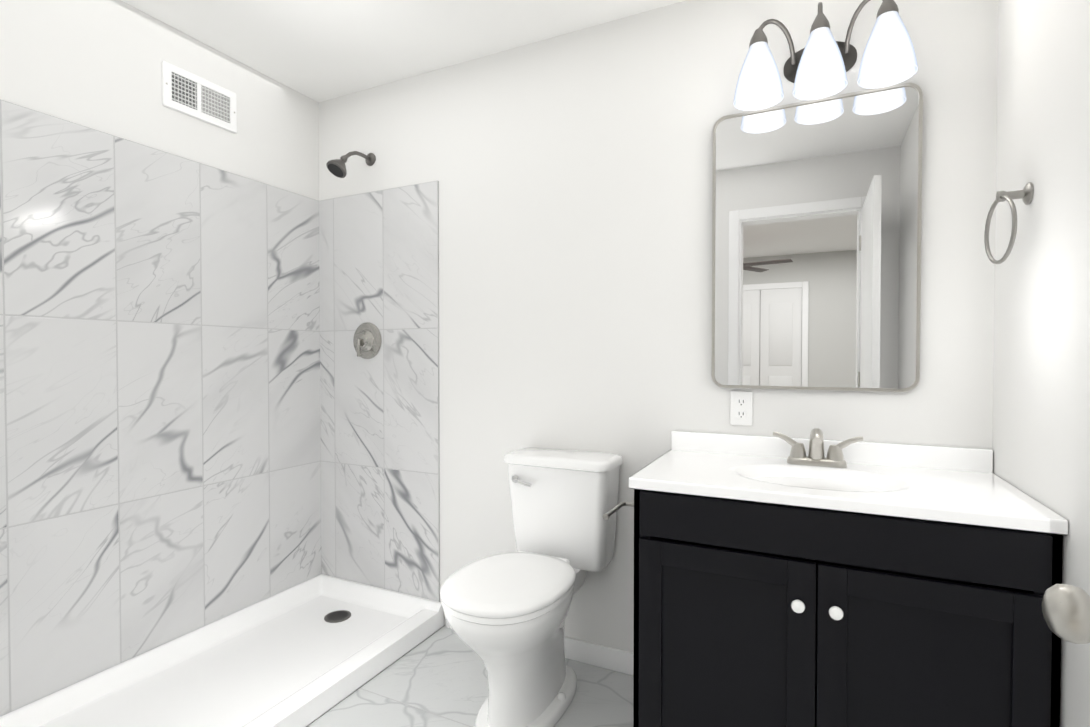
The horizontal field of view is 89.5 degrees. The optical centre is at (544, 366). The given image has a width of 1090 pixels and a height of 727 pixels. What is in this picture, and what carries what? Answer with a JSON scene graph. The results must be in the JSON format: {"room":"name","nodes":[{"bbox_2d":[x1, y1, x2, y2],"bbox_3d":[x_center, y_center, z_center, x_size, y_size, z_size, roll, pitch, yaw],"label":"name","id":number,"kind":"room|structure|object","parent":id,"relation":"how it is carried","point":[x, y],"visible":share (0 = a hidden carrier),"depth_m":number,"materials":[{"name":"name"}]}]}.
{"room":"bathroom","nodes":[
{"label":"bathroom","id":0,"kind":"room"},
{"bbox_2d":[0,0,318,200],"bbox_3d":[-1.593,-0.067,1.884,0.120,2.440,1.945,0,1,26],"label":"wall","id":1,"kind":"structure","parent":0,"point":[95,64],"depth_m":2.00,"materials":[{"name":"white paint"}]},
{"bbox_2d":[0,99,321,716],"bbox_3d":[-1.461,0.123,2.014,0.008,1.855,1.600,0,1,26],"label":"wall tile","id":2,"kind":"structure","parent":1,"relation":"attached to","point":[160,449],"depth_m":2.00,"materials":[{"name":"stone"}]},
{"bbox_2d":[162,60,236,132],"bbox_3d":[-1.365,-1.064,2.189,0.010,0.168,0.294,0,1,26],"label":"air vent","id":3,"kind":"object","parent":1,"relation":"in","point":[193,95],"visible":1,"depth_m":2.17,"materials":[{"name":"white metal"}]},
{"bbox_2d":[121,0,684,102],"bbox_3d":[-0.338,-1.327,1.257,2.907,0.100,2.185,0,1,26],"label":"ceiling","id":4,"kind":"structure","parent":0,"point":[318,51],"depth_m":2.11,"materials":[{"name":"white paint"}]},
{"bbox_2d":[307,625,632,726],"bbox_3d":[-0.338,1.213,1.300,2.907,0.100,2.185,0,1,26],"label":"floor","id":5,"kind":"structure","parent":0,"point":[438,678],"depth_m":1.93,"materials":[{"name":"tile"}]},
{"bbox_2d":[0,574,443,726],"bbox_3d":[-1.116,1.100,1.881,0.740,0.103,1.550,0,1,26],"label":"shower pan","id":6,"kind":"object","parent":5,"relation":"on","point":[306,653],"visible":1,"depth_m":2.02,"materials":[{"name":"white plastic"}]},
{"bbox_2d":[440,447,621,726],"bbox_3d":[-0.045,0.739,1.838,0.430,0.823,0.695,0,1,26],"label":"toilet","id":7,"kind":"object","parent":5,"relation":"on","point":[506,613],"visible":1,"depth_m":1.81,"materials":[{"name":"white ceramic"}]},
{"bbox_2d":[602,428,1067,726],"bbox_3d":[0.717,0.672,1.536,0.972,0.974,0.581,0,1,26],"label":"bathroom vanity","id":8,"kind":"object","parent":5,"relation":"on","point":[816,579],"visible":1,"depth_m":1.33,"materials":[{"name":"black wood"}]},
{"bbox_2d":[773,428,862,467],"bbox_3d":[0.812,0.242,1.644,0.248,0.119,0.155,0,1,26],"label":"faucet","id":9,"kind":"object","parent":8,"relation":"on","point":[816,458],"depth_m":1.67,"materials":[{"name":"silver metal"}]},
{"bbox_2d":[318,0,998,652],"bbox_3d":[0.110,-0.072,2.209,2.907,2.440,0.120,0,1,26],"label":"wall","id":10,"kind":"structure","parent":0,"point":[570,172],"depth_m":2.06,"materials":[{"name":"white paint"}]},
{"bbox_2d":[326,151,375,177],"bbox_3d":[-0.879,-0.915,2.476,0.094,0.159,0.230,0,1,26],"label":"shower head","id":11,"kind":"object","parent":10,"relation":"attached to","point":[336,167],"visible":1,"depth_m":2.42},
{"bbox_2d":[319,181,439,601],"bbox_3d":[-0.789,0.114,2.574,0.716,1.855,0.008,0,1,26],"label":"wall tile","id":12,"kind":"structure","parent":10,"relation":"attached to","point":[380,417],"depth_m":2.55,"materials":[{"name":"stone"}]},
{"bbox_2d":[353,322,381,358],"bbox_3d":[-0.850,-0.120,2.554,0.172,0.172,0.072,0,1,26],"label":"shower valve","id":13,"kind":"object","parent":12,"relation":"attached to","point":[367,340],"visible":1,"depth_m":2.56,"materials":[{"name":"silver metal"}]},
{"bbox_2d":[446,620,633,674],"bbox_3d":[0.010,1.107,2.203,0.980,0.082,0.013,0,1,26],"label":"baseboard","id":14,"kind":"structure","parent":10,"relation":"attached to","point":[610,658],"depth_m":2.09,"materials":[{"name":"white paint"}]},
{"bbox_2d":[730,391,752,425],"bbox_3d":[0.668,0.142,1.871,0.072,0.116,0.009,0,1,26],"label":"electrical outlet","id":15,"kind":"object","parent":10,"relation":"attached to","point":[741,407],"visible":1,"depth_m":1.87,"materials":[{"name":"white plastic"}]},
{"bbox_2d":[711,82,922,391],"bbox_3d":[0.847,-0.386,1.764,0.599,0.921,0.027,0,1,26],"label":"mirror","id":16,"kind":"object","parent":10,"relation":"attached to","point":[816,237],"visible":1,"depth_m":1.74,"materials":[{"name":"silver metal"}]},
{"bbox_2d":[733,0,917,110],"bbox_3d":[0.833,-0.969,1.667,0.492,0.275,0.197,0,1,26],"label":"sconce","id":17,"kind":"object","parent":10,"relation":"attached to","point":[820,64],"visible":1,"depth_m":1.64,"materials":[{"name":"white glass"}]},
{"bbox_2d":[992,0,1089,726],"bbox_3d":[0.917,-0.046,0.674,0.120,2.440,1.945,0,1,26],"label":"wall","id":18,"kind":"structure","parent":0,"point":[1041,414],"depth_m":1.22,"materials":[{"name":"white paint"}]},
{"bbox_2d":[984,182,1033,263],"bbox_3d":[1.134,-0.346,1.338,0.069,0.191,0.165,0,1,26],"label":"towel ring","id":19,"kind":"object","parent":18,"relation":"attached to","point":[1025,194],"visible":1,"depth_m":1.32,"materials":[{"name":"silver metal"}]},
{"bbox_3d":[-0.787,-0.041,0.349,2.907,2.440,0.120,0,1,26],"label":"wall","id":20,"kind":"structure","parent":0,"visible":0},
{"bbox_2d":[1042,584,1089,643],"bbox_3d":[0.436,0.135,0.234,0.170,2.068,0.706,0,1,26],"label":"door knob","id":21,"kind":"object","parent":20,"relation":"in","point":[1066,610],"depth_m":0.51,"materials":[{"name":"silver metal"}]}
]}

